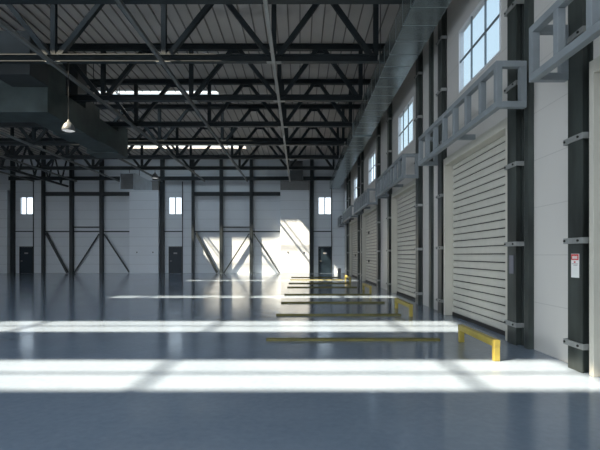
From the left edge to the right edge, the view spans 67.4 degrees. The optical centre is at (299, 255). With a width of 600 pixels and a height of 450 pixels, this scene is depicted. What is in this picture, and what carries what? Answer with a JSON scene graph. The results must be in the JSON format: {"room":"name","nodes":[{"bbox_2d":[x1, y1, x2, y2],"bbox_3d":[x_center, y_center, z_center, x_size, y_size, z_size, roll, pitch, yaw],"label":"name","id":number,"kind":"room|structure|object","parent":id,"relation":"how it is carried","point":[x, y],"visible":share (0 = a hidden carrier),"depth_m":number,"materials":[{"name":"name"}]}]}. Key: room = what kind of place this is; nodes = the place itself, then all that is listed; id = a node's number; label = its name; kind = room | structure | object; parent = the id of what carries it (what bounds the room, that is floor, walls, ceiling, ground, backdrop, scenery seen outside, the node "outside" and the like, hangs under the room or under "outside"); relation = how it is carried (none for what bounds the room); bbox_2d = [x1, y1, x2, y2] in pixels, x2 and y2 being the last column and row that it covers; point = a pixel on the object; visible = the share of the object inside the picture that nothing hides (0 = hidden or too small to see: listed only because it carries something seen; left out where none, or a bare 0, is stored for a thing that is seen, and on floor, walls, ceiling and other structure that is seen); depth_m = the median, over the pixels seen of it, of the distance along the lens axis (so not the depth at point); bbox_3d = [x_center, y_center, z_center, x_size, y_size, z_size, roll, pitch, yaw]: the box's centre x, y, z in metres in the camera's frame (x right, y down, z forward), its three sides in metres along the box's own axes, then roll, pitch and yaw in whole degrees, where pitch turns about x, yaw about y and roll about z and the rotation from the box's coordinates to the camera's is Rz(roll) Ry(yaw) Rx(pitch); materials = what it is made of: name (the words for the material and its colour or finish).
{"room":"warehouse","nodes":[
{"label":"warehouse","id":0,"kind":"room"},
{"bbox_2d":[0,155,344,272],"bbox_3d":[-11.885,-3.465,37.625,31.230,9.930,0.250,0,0,0],"label":"wall","id":1,"kind":"structure","parent":0,"point":[236,209],"depth_m":37.50,"materials":[{"name":"grey metal"}]},
{"bbox_2d":[19,246,32,272],"bbox_3d":[-22.783,0.383,37.439,1.100,2.233,0.118,0,0,0],"label":"door","id":2,"kind":"structure","parent":1,"relation":"in","point":[25,252],"depth_m":37.44,"materials":[{"name":"paint"}]},
{"bbox_2d":[20,197,32,214],"bbox_3d":[-22.779,-4.129,37.542,1.108,1.458,0.115,0,0,0],"label":"window","id":3,"kind":"structure","parent":1,"relation":"in","point":[20,197],"depth_m":37.50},
{"bbox_2d":[44,192,68,195],"bbox_3d":[-20.133,-5.092,37.349,2.117,0.300,0.298,0,0,0],"label":"beam","id":4,"kind":"structure","parent":1,"relation":"attached to","point":[45,193],"depth_m":37.20,"materials":[{"name":"metal"}]},
{"bbox_2d":[72,192,98,195],"bbox_3d":[-17.700,-5.092,37.349,2.217,0.300,0.298,0,0,0],"label":"beam","id":5,"kind":"structure","parent":1,"relation":"attached to","point":[73,193],"depth_m":37.20,"materials":[{"name":"metal"}]},
{"bbox_2d":[103,192,128,195],"bbox_3d":[-15.188,-5.092,37.349,2.275,0.300,0.298,0,0,0],"label":"beam","id":6,"kind":"structure","parent":1,"relation":"attached to","point":[104,193],"depth_m":37.20,"materials":[{"name":"metal"}]},
{"bbox_2d":[169,246,181,272],"bbox_3d":[-10.379,0.383,37.439,1.092,2.233,0.118,0,0,0],"label":"door","id":7,"kind":"structure","parent":1,"relation":"in","point":[175,252],"depth_m":37.44,"materials":[{"name":"paint"}]},
{"bbox_2d":[169,197,181,214],"bbox_3d":[-10.383,-4.129,37.542,1.100,1.458,0.115,0,0,0],"label":"window","id":8,"kind":"structure","parent":1,"relation":"in","point":[169,197],"depth_m":37.50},
{"bbox_2d":[194,192,218,195],"bbox_3d":[-7.717,-5.092,37.349,2.117,0.300,0.298,0,0,0],"label":"beam","id":9,"kind":"structure","parent":1,"relation":"attached to","point":[195,193],"depth_m":37.20,"materials":[{"name":"metal"}]},
{"bbox_2d":[223,192,249,195],"bbox_3d":[-5.283,-5.092,37.349,2.217,0.300,0.298,0,0,0],"label":"beam","id":10,"kind":"structure","parent":1,"relation":"attached to","point":[224,193],"depth_m":37.20,"materials":[{"name":"metal"}]},
{"bbox_2d":[253,192,279,195],"bbox_3d":[-2.771,-5.092,37.349,2.275,0.300,0.298,0,0,0],"label":"beam","id":11,"kind":"structure","parent":1,"relation":"attached to","point":[254,193],"depth_m":37.20,"materials":[{"name":"metal"}]},
{"bbox_2d":[318,197,330,214],"bbox_3d":[2.067,-4.129,37.542,1.083,1.458,0.115,0,0,0],"label":"window","id":12,"kind":"structure","parent":1,"relation":"in","point":[318,197],"depth_m":37.50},
{"bbox_2d":[318,246,331,272],"bbox_3d":[2.079,0.383,37.439,1.108,2.233,0.118,0,0,0],"label":"door","id":13,"kind":"structure","parent":1,"relation":"in","point":[324,252],"depth_m":37.44,"materials":[{"name":"paint"}]},
{"bbox_2d":[331,189,331,245],"bbox_3d":[2.633,-2.321,37.474,0.067,7.642,0.048,0,0,0],"label":"wall post","id":14,"kind":"object","parent":1,"relation":"attached to","point":[331,189],"visible":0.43,"depth_m":37.45,"materials":[{"name":"metal"}]},
{"bbox_2d":[0,3,401,154],"bbox_3d":[-11.760,-8.363,15.375,31.480,0.135,44.750,0,0,0],"label":"ceiling","id":15,"kind":"structure","parent":0,"point":[110,25],"depth_m":17.62,"materials":[{"name":"black metal"}]},
{"bbox_2d":[0,31,127,157],"bbox_3d":[-10.630,-6.615,18.660,3.940,3.370,8.480,0,0,0],"label":"duct","id":16,"kind":"object","parent":15,"relation":"hanging from","point":[36,93],"visible":0.79,"depth_m":16.10,"materials":[{"name":"metal"}]},
{"bbox_2d":[99,91,217,93],"bbox_3d":[-9.350,-8.480,23.450,10.400,0.100,1.400,0,0,0],"label":"skylight","id":17,"kind":"object","parent":15,"relation":"attached to","point":[115,92],"visible":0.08,"depth_m":23.42,"materials":[{"name":"white glass"}]},
{"bbox_2d":[0,138,346,169],"bbox_3d":[-11.960,-7.195,31.970,31.040,2.230,0.220,0,0,0],"label":"roof truss","id":18,"kind":"object","parent":15,"relation":"attached to","point":[47,166],"visible":0.43,"depth_m":31.92,"materials":[{"name":"metal"}]},
{"bbox_2d":[120,170,151,189],"bbox_3d":[-11.765,-5.275,32.420,0.950,1.650,3.760,0,0,0],"label":"air handling unit","id":19,"kind":"object","parent":18,"relation":"hanging from","point":[128,181],"visible":0.96,"depth_m":30.60,"materials":[{"name":"paint"}]},
{"bbox_2d":[121,174,132,188],"bbox_3d":[-11.765,-5.020,30.569,0.850,1.040,0.058,0,0,0],"label":"grille","id":20,"kind":"object","parent":19,"relation":"attached to","point":[126,179],"depth_m":30.56,"materials":[{"name":"grey metal"}]},
{"bbox_2d":[151,172,157,178],"bbox_3d":[-10.300,-5.775,31.970,0.480,0.650,0.480,0,0,0],"label":"pendant lamp","id":21,"kind":"object","parent":18,"relation":"hanging from","point":[154,176],"visible":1,"depth_m":31.81,"materials":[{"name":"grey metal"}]},
{"bbox_2d":[0,127,351,158],"bbox_3d":[-11.960,-7.195,28.410,31.040,2.230,0.220,0,0,0],"label":"roof truss","id":22,"kind":"object","parent":15,"relation":"attached to","point":[12,155],"visible":0.5,"depth_m":28.34,"materials":[{"name":"metal"}]},
{"bbox_2d":[0,134,68,186],"bbox_3d":[-19.200,-6.775,28.600,0.140,2.290,17.200,0,0,0],"label":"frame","id":23,"kind":"object","parent":22,"relation":"attached to","point":[26,147],"visible":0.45,"depth_m":32.22,"materials":[{"name":"paint"}]},
{"bbox_2d":[0,104,360,145],"bbox_3d":[-11.960,-7.195,24.860,31.040,2.230,0.220,0,0,0],"label":"roof truss","id":24,"kind":"object","parent":15,"relation":"attached to","point":[128,107],"visible":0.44,"depth_m":24.84,"materials":[{"name":"metal"}]},
{"bbox_2d":[0,79,370,126],"bbox_3d":[-11.960,-7.195,21.300,31.040,2.230,0.220,0,0,0],"label":"roof truss","id":25,"kind":"object","parent":15,"relation":"attached to","point":[169,83],"visible":0.59,"depth_m":21.22,"materials":[{"name":"metal"}]},
{"bbox_2d":[0,171,34,181],"bbox_3d":[-21.640,-6.026,22.900,0.460,0.107,27.400,0,0,0],"label":"tie beam","id":26,"kind":"structure","parent":25,"relation":"attached to","point":[0,171],"depth_m":34.39,"materials":[{"name":"grey metal"}]},
{"bbox_2d":[0,155,76,181],"bbox_3d":[-18.170,-6.026,22.900,0.460,0.107,27.400,0,0,0],"label":"tie beam","id":27,"kind":"structure","parent":25,"relation":"attached to","point":[14,160],"depth_m":30.96,"materials":[{"name":"grey metal"}]},
{"bbox_2d":[0,131,119,181],"bbox_3d":[-14.700,-6.026,22.900,0.460,0.107,27.400,0,0,0],"label":"tie beam","id":28,"kind":"structure","parent":25,"relation":"attached to","point":[1,132],"depth_m":26.75,"materials":[{"name":"grey metal"}]},
{"bbox_2d":[0,19,204,181],"bbox_3d":[-7.760,-6.026,22.900,0.460,0.107,27.400,0,0,0],"label":"tie beam","id":29,"kind":"structure","parent":25,"relation":"attached to","point":[3,25],"depth_m":15.73,"materials":[{"name":"grey metal"}]},
{"bbox_2d":[117,158,162,181],"bbox_3d":[-11.230,-6.026,22.900,0.460,0.107,27.400,0,0,0],"label":"tie beam","id":30,"kind":"structure","parent":25,"relation":"attached to","point":[121,159],"depth_m":30.87,"materials":[{"name":"grey metal"}]},
{"bbox_2d":[115,0,247,181],"bbox_3d":[-4.290,-6.026,22.900,0.460,0.107,27.400,0,0,0],"label":"tie beam","id":31,"kind":"structure","parent":25,"relation":"attached to","point":[120,3],"depth_m":14.46,"materials":[{"name":"grey metal"}]},
{"bbox_2d":[263,0,291,181],"bbox_3d":[-0.820,-6.026,22.900,0.460,0.107,27.400,0,0,0],"label":"tie beam","id":32,"kind":"structure","parent":25,"relation":"attached to","point":[273,62],"depth_m":14.46,"materials":[{"name":"metal"}]},
{"bbox_2d":[128,146,244,146],"bbox_3d":[-9.350,-8.480,34.300,10.400,0.100,1.700,0,0,0],"label":"skylight","id":33,"kind":"object","parent":15,"relation":"attached to","point":[128,146],"visible":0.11,"depth_m":35.10,"materials":[{"name":"white glass"}]},
{"bbox_2d":[0,4,378,63],"bbox_3d":[-11.960,-7.195,14.190,31.040,2.230,0.220,0,0,0],"label":"roof truss","id":34,"kind":"object","parent":15,"relation":"attached to","point":[60,55],"visible":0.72,"depth_m":14.11,"materials":[{"name":"metal"}]},
{"bbox_2d":[62,62,74,132],"bbox_3d":[-7.300,-4.995,14.190,0.390,2.210,0.390,0,0,0],"label":"pendant lamp","id":35,"kind":"object","parent":34,"relation":"hanging from","point":[67,126],"visible":1,"depth_m":14.15,"materials":[{"name":"white metal"}]},
{"bbox_2d":[0,0,402,3],"bbox_3d":[-11.960,-7.195,10.800,31.040,2.230,0.220,0,0,0],"label":"roof truss","id":36,"kind":"object","parent":15,"relation":"attached to","point":[1,1],"visible":1,"depth_m":10.78,"materials":[{"name":"metal"}]},
{"bbox_2d":[45,43,384,101],"bbox_3d":[-11.960,-7.195,17.750,31.040,2.230,0.220,0,0,0],"label":"roof truss","id":37,"kind":"object","parent":15,"relation":"attached to","point":[231,48],"visible":0.65,"depth_m":17.70,"materials":[{"name":"metal"}]},
{"bbox_2d":[330,0,450,188],"bbox_3d":[2.845,-6.765,19.575,0.890,2.690,35.150,0,0,0],"label":"ventilation duct","id":38,"kind":"object","parent":37,"relation":"hanging from","point":[415,21],"visible":0.96,"depth_m":13.44,"materials":[{"name":"metal"}]},
{"bbox_2d":[0,273,599,449],"bbox_3d":[-11.835,1.600,15.400,31.930,0.200,45.400,0,0,0],"label":"floor","id":39,"kind":"structure","parent":0,"point":[89,361],"depth_m":5.71,"materials":[{"name":"concrete"}]},
{"bbox_2d":[0,190,9,273],"bbox_3d":[-25.255,-1.929,37.249,2.323,6.858,0.498,0,0,0],"label":"panel","id":40,"kind":"object","parent":39,"relation":"on","point":[4,194],"visible":0.8,"depth_m":37.00,"materials":[{"name":"white metal"}]},
{"bbox_2d":[10,160,15,272],"bbox_3d":[-23.850,-3.385,37.379,0.300,9.770,0.238,0,0,0],"label":"steel column","id":41,"kind":"structure","parent":39,"relation":"on","point":[12,163],"depth_m":37.26,"materials":[{"name":"black metal"}]},
{"bbox_2d":[33,182,33,272],"bbox_3d":[-22.200,-2.321,37.474,0.067,7.642,0.048,0,0,0],"label":"wall post","id":42,"kind":"object","parent":39,"relation":"on","point":[33,182],"visible":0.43,"depth_m":37.45,"materials":[{"name":"metal"}]},
{"bbox_2d":[41,159,45,272],"bbox_3d":[-21.292,-3.385,37.334,0.183,9.770,0.328,0,0,0],"label":"steel column","id":43,"kind":"structure","parent":39,"relation":"on","point":[43,183],"depth_m":37.20,"materials":[{"name":"black metal"}]},
{"bbox_2d":[45,232,67,272],"bbox_3d":[-20.167,-0.208,37.300,1.934,3.390,0.100,0,0,0],"label":"diagonal brace","id":44,"kind":"object","parent":39,"relation":"on","point":[46,233],"visible":1,"depth_m":37.25,"materials":[{"name":"paint"}]},
{"bbox_2d":[69,159,73,272],"bbox_3d":[-18.942,-3.385,37.334,0.250,9.770,0.328,0,0,0],"label":"steel column","id":45,"kind":"structure","parent":39,"relation":"on","point":[71,172],"depth_m":37.17,"materials":[{"name":"black metal"}]},
{"bbox_2d":[8,176,119,179],"bbox_3d":[-18.679,-6.342,37.100,10.725,0.300,0.120,0,0,0],"label":"top girt","id":46,"kind":"object","parent":45,"relation":"attached to","point":[9,177],"visible":0.52,"depth_m":37.09,"materials":[{"name":"paint"}]},
{"bbox_2d":[73,234,98,272],"bbox_3d":[-17.692,-0.150,37.300,2.159,3.299,0.100,0,0,0],"label":"diagonal brace","id":47,"kind":"object","parent":39,"relation":"on","point":[98,234],"visible":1,"depth_m":37.25,"materials":[{"name":"paint"}]},
{"bbox_2d":[99,159,103,272],"bbox_3d":[-16.458,-3.385,37.334,0.250,9.770,0.328,0,0,0],"label":"steel column","id":48,"kind":"structure","parent":39,"relation":"on","point":[101,182],"depth_m":37.17,"materials":[{"name":"black metal"}]},
{"bbox_2d":[103,234,128,272],"bbox_3d":[-15.183,-0.150,37.300,2.209,3.299,0.100,0,0,0],"label":"diagonal brace","id":49,"kind":"object","parent":39,"relation":"on","point":[103,234],"visible":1,"depth_m":37.25,"materials":[{"name":"paint"}]},
{"bbox_2d":[129,190,159,273],"bbox_3d":[-12.838,-1.929,37.249,2.392,6.858,0.498,0,0,0],"label":"panel","id":50,"kind":"object","parent":39,"relation":"on","point":[144,205],"visible":0.91,"depth_m":37.00,"materials":[{"name":"white metal"}]},
{"bbox_2d":[151,181,159,190],"bbox_3d":[-12.838,-5.755,37.259,2.392,0.790,0.478,0,0,0],"label":"hood","id":51,"kind":"object","parent":50,"relation":"on","point":[155,184],"visible":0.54,"depth_m":37.02,"materials":[{"name":"grey metal"}]},
{"bbox_2d":[160,159,164,272],"bbox_3d":[-11.433,-3.385,37.379,0.300,9.770,0.238,0,0,0],"label":"steel column","id":52,"kind":"structure","parent":39,"relation":"on","point":[162,161],"depth_m":37.26,"materials":[{"name":"black metal"}]},
{"bbox_2d":[182,182,182,272],"bbox_3d":[-9.783,-2.321,37.474,0.067,7.642,0.048,0,0,0],"label":"wall post","id":53,"kind":"object","parent":39,"relation":"on","point":[182,182],"visible":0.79,"depth_m":37.45,"materials":[{"name":"metal"}]},
{"bbox_2d":[191,159,194,272],"bbox_3d":[-8.875,-3.385,37.334,0.183,9.770,0.328,0,0,0],"label":"steel column","id":54,"kind":"structure","parent":39,"relation":"on","point":[193,160],"depth_m":37.17,"materials":[{"name":"black metal"}]},
{"bbox_2d":[195,232,217,272],"bbox_3d":[-7.750,-0.208,37.300,1.934,3.390,0.100,0,0,0],"label":"diagonal brace","id":55,"kind":"object","parent":39,"relation":"on","point":[196,233],"visible":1,"depth_m":37.25,"materials":[{"name":"paint"}]},
{"bbox_2d":[219,159,222,272],"bbox_3d":[-6.525,-3.385,37.334,0.250,9.770,0.328,0,0,0],"label":"steel column","id":56,"kind":"structure","parent":39,"relation":"on","point":[220,160],"depth_m":37.17,"materials":[{"name":"black metal"}]},
{"bbox_2d":[152,176,288,179],"bbox_3d":[-6.521,-6.342,37.100,11.308,0.300,0.120,0,0,0],"label":"top girt","id":57,"kind":"object","parent":56,"relation":"attached to","point":[159,177],"visible":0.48,"depth_m":37.09,"materials":[{"name":"paint"}]},
{"bbox_2d":[223,234,248,272],"bbox_3d":[-5.275,-0.150,37.300,2.159,3.299,0.100,0,0,0],"label":"diagonal brace","id":58,"kind":"object","parent":39,"relation":"on","point":[248,234],"visible":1,"depth_m":37.25,"materials":[{"name":"paint"}]},
{"bbox_2d":[250,159,252,272],"bbox_3d":[-4.042,-3.385,37.334,0.250,9.770,0.328,0,0,0],"label":"steel column","id":59,"kind":"structure","parent":39,"relation":"on","point":[251,160],"depth_m":37.17,"materials":[{"name":"black metal"}]},
{"bbox_2d":[253,234,279,272],"bbox_3d":[-2.767,-0.150,37.300,2.209,3.299,0.100,0,0,0],"label":"diagonal brace","id":60,"kind":"object","parent":39,"relation":"on","point":[253,234],"visible":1,"depth_m":37.25,"materials":[{"name":"paint"}]},
{"bbox_2d":[280,190,308,273],"bbox_3d":[-0.421,-1.929,37.249,2.392,6.858,0.498,0,0,0],"label":"panel","id":61,"kind":"object","parent":39,"relation":"on","point":[294,204],"visible":0.91,"depth_m":37.00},
{"bbox_2d":[280,161,308,189],"bbox_3d":[-0.421,-6.568,37.259,2.392,2.415,0.478,0,0,0],"label":"ventilation duct","id":62,"kind":"object","parent":61,"relation":"on","point":[296,176],"visible":0.8,"depth_m":37.02,"materials":[{"name":"grey metal"}]},
{"bbox_2d":[310,159,313,272],"bbox_3d":[0.983,-3.385,37.379,0.300,9.770,0.238,0,0,0],"label":"steel column","id":63,"kind":"structure","parent":39,"relation":"on","point":[311,160],"depth_m":37.26,"materials":[{"name":"black metal"}]},
{"bbox_2d":[303,176,331,179],"bbox_3d":[1.921,-6.342,37.100,3.325,0.300,0.120,0,0,0],"label":"top girt","id":64,"kind":"object","parent":63,"relation":"attached to","point":[304,177],"visible":0.64,"depth_m":37.09,"materials":[{"name":"paint"}]},
{"bbox_2d":[291,277,338,277],"bbox_3d":[1.005,1.480,30.420,3.190,0.040,0.140,0,0,0],"label":"kerb","id":65,"kind":"object","parent":39,"relation":"on","point":[291,277],"visible":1,"depth_m":30.35,"materials":[{"name":"yellow paint"}]},
{"bbox_2d":[290,279,342,279],"bbox_3d":[1.005,1.480,27.315,3.190,0.040,0.140,0,0,0],"label":"kerb","id":66,"kind":"object","parent":39,"relation":"on","point":[290,279],"visible":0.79,"depth_m":27.26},
{"bbox_2d":[289,283,349,283],"bbox_3d":[1.030,1.480,23.940,3.240,0.040,0.140,0,0,0],"label":"kerb","id":67,"kind":"object","parent":39,"relation":"on","point":[289,283],"visible":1,"depth_m":23.87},
{"bbox_2d":[287,287,356,287],"bbox_3d":[1.030,1.480,20.970,3.240,0.040,0.140,0,0,0],"label":"kerb","id":68,"kind":"object","parent":39,"relation":"on","point":[287,287],"visible":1,"depth_m":20.90,"materials":[{"name":"yellow paint"}]},
{"bbox_2d":[284,294,369,294],"bbox_3d":[1.030,1.480,17.010,3.240,0.040,0.140,0,0,0],"label":"kerb","id":69,"kind":"object","parent":39,"relation":"on","point":[284,294],"visible":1,"depth_m":16.95,"materials":[{"name":"yellow paint"}]},
{"bbox_2d":[281,302,384,302],"bbox_3d":[1.030,1.480,14.130,3.240,0.040,0.140,0,0,0],"label":"kerb","id":70,"kind":"object","parent":39,"relation":"on","point":[281,302],"visible":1,"depth_m":14.07,"materials":[{"name":"yellow paint"}]},
{"bbox_2d":[276,314,400,315],"bbox_3d":[0.955,1.480,11.205,3.090,0.040,0.140,0,0,0],"label":"floor marking","id":71,"kind":"object","parent":39,"relation":"on","point":[276,314],"visible":1,"depth_m":11.14,"materials":[{"name":"paint"}]},
{"bbox_2d":[346,175,347,274],"bbox_3d":[3.639,-3.390,34.812,0.178,9.780,0.415,0,0,0],"label":"steel column","id":72,"kind":"structure","parent":39,"relation":"on","point":[347,175],"depth_m":34.71,"materials":[{"name":"metal"}]},
{"bbox_2d":[338,216,345,226],"bbox_3d":[3.343,-2.710,35.950,0.486,0.740,2.100,0,0,0],"label":"frame","id":73,"kind":"object","parent":72,"relation":"attached to","point":[339,217],"visible":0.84,"depth_m":35.55,"materials":[{"name":"grey metal"}]},
{"bbox_2d":[348,170,350,275],"bbox_3d":[3.639,-3.390,33.252,0.178,9.780,0.435,0,0,0],"label":"steel column","id":74,"kind":"structure","parent":39,"relation":"on","point":[349,174],"depth_m":33.31,"materials":[{"name":"metal"}]},
{"bbox_2d":[266,338,439,340],"bbox_3d":[0.930,1.480,7.920,3.040,0.040,0.140,0,0,0],"label":"floor marking","id":75,"kind":"object","parent":39,"relation":"on","point":[267,339],"visible":1,"depth_m":7.86,"materials":[{"name":"paint"}]},
{"bbox_2d":[357,155,359,278],"bbox_3d":[3.639,-3.390,28.073,0.178,9.780,0.435,0,0,0],"label":"steel column","id":76,"kind":"structure","parent":39,"relation":"on","point":[358,159],"depth_m":27.97,"materials":[{"name":"metal"}]},
{"bbox_2d":[342,205,357,222],"bbox_3d":[3.343,-2.710,30.300,0.486,0.740,5.200,0,0,0],"label":"frame","id":77,"kind":"object","parent":76,"relation":"attached to","point":[347,214],"visible":0.91,"depth_m":29.60,"materials":[{"name":"grey metal"}]},
{"bbox_2d":[360,148,363,280],"bbox_3d":[3.639,-3.390,26.488,0.178,9.780,0.425,0,0,0],"label":"steel column","id":78,"kind":"structure","parent":39,"relation":"on","point":[362,152],"depth_m":26.32,"materials":[{"name":"metal"}]},
{"bbox_2d":[362,283,371,293],"bbox_3d":[2.760,1.350,18.600,0.090,0.300,2.000,0,0,0],"label":"barrier","id":79,"kind":"object","parent":39,"relation":"on","point":[364,285],"visible":1,"depth_m":18.11,"materials":[{"name":"yellow metal"}]},
{"bbox_2d":[375,120,380,287],"bbox_3d":[3.639,-3.390,20.973,0.178,9.780,0.435,0,0,0],"label":"steel column","id":80,"kind":"structure","parent":39,"relation":"on","point":[378,128],"depth_m":20.87,"materials":[{"name":"metal"}]},
{"bbox_2d":[354,188,377,214],"bbox_3d":[3.343,-2.710,23.350,0.486,0.740,5.300,0,0,0],"label":"frame","id":81,"kind":"object","parent":80,"relation":"attached to","point":[361,203],"visible":0.97,"depth_m":22.32,"materials":[{"name":"grey metal"}]},
{"bbox_2d":[386,101,391,291],"bbox_3d":[3.639,-3.390,18.372,0.178,9.780,0.435,0,0,0],"label":"steel column","id":82,"kind":"structure","parent":39,"relation":"on","point":[389,109],"depth_m":18.27,"materials":[{"name":"metal"}]},
{"bbox_2d":[395,298,412,316],"bbox_3d":[2.720,1.350,11.875,0.090,0.300,1.750,0,0,0],"label":"barrier","id":83,"kind":"object","parent":39,"relation":"on","point":[397,300],"visible":1,"depth_m":11.44,"materials":[{"name":"yellow metal"}]},
{"bbox_2d":[414,49,422,304],"bbox_3d":[3.639,-3.390,13.828,0.178,9.780,0.425,0,0,0],"label":"steel column","id":84,"kind":"structure","parent":39,"relation":"on","point":[418,77],"depth_m":13.72,"materials":[{"name":"metal"}]},
{"bbox_2d":[375,153,418,198],"bbox_3d":[3.343,-2.710,16.080,0.486,0.740,4.960,0,0,0],"label":"frame","id":85,"kind":"object","parent":84,"relation":"attached to","point":[382,185],"visible":0.97,"depth_m":15.25,"materials":[{"name":"grey metal"}]},
{"bbox_2d":[429,31,433,308],"bbox_3d":[3.684,-3.390,12.635,0.088,9.780,0.170,0,0,0],"label":"wall post","id":86,"kind":"object","parent":39,"relation":"on","point":[431,38],"visible":0.89,"depth_m":12.55,"materials":[{"name":"metal"}]},
{"bbox_2d":[436,9,446,313],"bbox_3d":[3.639,-3.390,11.588,0.178,9.780,0.425,0,0,0],"label":"steel column","id":87,"kind":"structure","parent":39,"relation":"on","point":[441,43],"depth_m":11.49,"materials":[{"name":"metal"}]},
{"bbox_2d":[418,61,526,165],"bbox_3d":[3.343,-2.710,9.450,0.486,0.740,4.680,0,0,0],"label":"frame","id":88,"kind":"object","parent":87,"relation":"attached to","point":[495,69],"visible":1,"depth_m":8.23,"materials":[{"name":"grey metal"}]},
{"bbox_2d":[458,324,499,360],"bbox_3d":[2.790,1.350,7.095,0.090,0.300,1.470,0,0,0],"label":"barrier","id":89,"kind":"object","parent":39,"relation":"on","point":[495,343],"visible":1,"depth_m":6.80,"materials":[{"name":"yellow metal"}]},
{"bbox_2d":[504,0,523,345],"bbox_3d":[3.639,-3.390,7.647,0.178,9.780,0.425,0,0,0],"label":"steel column","id":90,"kind":"structure","parent":39,"relation":"on","point":[514,13],"depth_m":7.55,"materials":[{"name":"metal"}]},
{"bbox_2d":[509,255,513,273],"bbox_3d":[3.583,0.155,7.630,0.011,0.310,0.140,0,0,0],"label":"wall plate","id":91,"kind":"object","parent":90,"relation":"attached to","point":[511,257],"visible":1,"depth_m":7.61,"materials":[{"name":"grey metal"}]},
{"bbox_2d":[524,0,533,348],"bbox_3d":[3.684,-3.390,7.235,0.088,9.780,0.130,0,0,0],"label":"wall post","id":92,"kind":"object","parent":39,"relation":"on","point":[528,4],"visible":0.78,"depth_m":7.17,"materials":[{"name":"metal"}]},
{"bbox_2d":[563,0,592,372],"bbox_3d":[3.639,-3.390,5.888,0.178,9.780,0.425,0,0,0],"label":"steel column","id":93,"kind":"structure","parent":39,"relation":"on","point":[577,141],"depth_m":5.79,"materials":[{"name":"metal"}]},
{"bbox_2d":[529,0,599,81],"bbox_3d":[3.343,-2.710,4.200,0.486,0.740,3.800,0,0,0],"label":"frame","id":94,"kind":"object","parent":93,"relation":"attached to","point":[562,51],"visible":1,"depth_m":5.48,"materials":[{"name":"grey metal"}]},
{"bbox_2d":[571,254,578,277],"bbox_3d":[3.583,0.135,5.862,0.010,0.310,0.165,0,0,0],"label":"safety sign","id":95,"kind":"object","parent":93,"relation":"attached to","point":[574,257],"visible":1,"depth_m":5.85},
{"bbox_2d":[345,0,599,362],"bbox_3d":[3.775,-3.465,15.550,0.090,9.930,45.100,0,0,0],"label":"wall","id":96,"kind":"structure","parent":0,"point":[550,98],"depth_m":7.16,"materials":[{"name":"white paint"}]},
{"bbox_2d":[349,218,356,277],"bbox_3d":[3.760,-0.458,30.650,0.280,3.916,4.692,0,0,0],"label":"roller shutter","id":97,"kind":"object","parent":96,"relation":"attached to","point":[353,224],"visible":0.74,"depth_m":32.23,"materials":[{"name":"white metal"}]},
{"bbox_2d":[352,222,356,275],"bbox_3d":[3.846,-0.375,30.650,0.048,3.750,4.520,0,0,0],"label":"curtain","id":98,"kind":"object","parent":97,"relation":"hanging from","point":[354,225],"depth_m":31.58,"materials":[{"name":"white metal"}]},
{"bbox_2d":[354,176,356,199],"bbox_3d":[3.772,-4.510,30.000,0.115,1.460,2.100,0,0,0],"label":"window","id":99,"kind":"structure","parent":96,"relation":"in","point":[355,178],"depth_m":30.33,"materials":[{"name":"glass"}]},
{"bbox_2d":[362,205,375,284],"bbox_3d":[3.760,-0.458,23.725,0.280,3.916,5.042,0,0,0],"label":"roller shutter","id":100,"kind":"object","parent":96,"relation":"attached to","point":[368,217],"visible":0.67,"depth_m":24.77,"materials":[{"name":"white metal"}]},
{"bbox_2d":[366,211,375,282],"bbox_3d":[3.846,-0.375,23.725,0.048,3.750,4.870,0,0,0],"label":"curtain","id":101,"kind":"object","parent":100,"relation":"hanging from","point":[371,217],"depth_m":24.16,"materials":[{"name":"white metal"}]},
{"bbox_2d":[369,149,375,184],"bbox_3d":[3.772,-4.510,23.300,0.115,1.460,2.200,0,0,0],"label":"window","id":102,"kind":"structure","parent":96,"relation":"in","point":[374,152],"depth_m":23.65,"materials":[{"name":"glass"}]},
{"bbox_2d":[391,178,415,302],"bbox_3d":[3.760,-0.458,15.930,0.280,3.916,3.812,0,0,0],"label":"roller shutter","id":103,"kind":"object","parent":96,"relation":"attached to","point":[403,212],"visible":0.59,"depth_m":16.47,"materials":[{"name":"white metal"}]},
{"bbox_2d":[397,188,414,297],"bbox_3d":[3.846,-0.375,15.930,0.048,3.750,3.640,0,0,0],"label":"curtain","id":104,"kind":"object","parent":103,"relation":"hanging from","point":[405,201],"depth_m":16.19,"materials":[{"name":"white metal"}]},
{"bbox_2d":[398,97,412,154],"bbox_3d":[3.772,-4.510,15.925,0.115,1.460,2.250,0,0,0],"label":"window","id":105,"kind":"structure","parent":96,"relation":"in","point":[411,99],"depth_m":16.28,"materials":[{"name":"glass"}]},
{"bbox_2d":[444,118,506,340],"bbox_3d":[3.760,-0.458,9.605,0.280,3.916,3.502,0,0,0],"label":"roller shutter","id":106,"kind":"object","parent":96,"relation":"attached to","point":[475,176],"visible":0.71,"depth_m":9.64,"materials":[{"name":"white metal"}]},
{"bbox_2d":[458,0,500,93],"bbox_3d":[3.772,-4.510,9.450,0.115,1.460,2.200,0,0,0],"label":"window","id":107,"kind":"structure","parent":96,"relation":"in","point":[461,57],"depth_m":9.80,"materials":[{"name":"glass"}]},
{"bbox_2d":[589,56,599,376],"bbox_3d":[3.760,-0.458,3.320,0.280,3.916,4.632,0,0,0],"label":"roller shutter","id":108,"kind":"object","parent":96,"relation":"attached to","point":[594,65],"visible":1,"depth_m":5.55,"materials":[{"name":"beige metal"}]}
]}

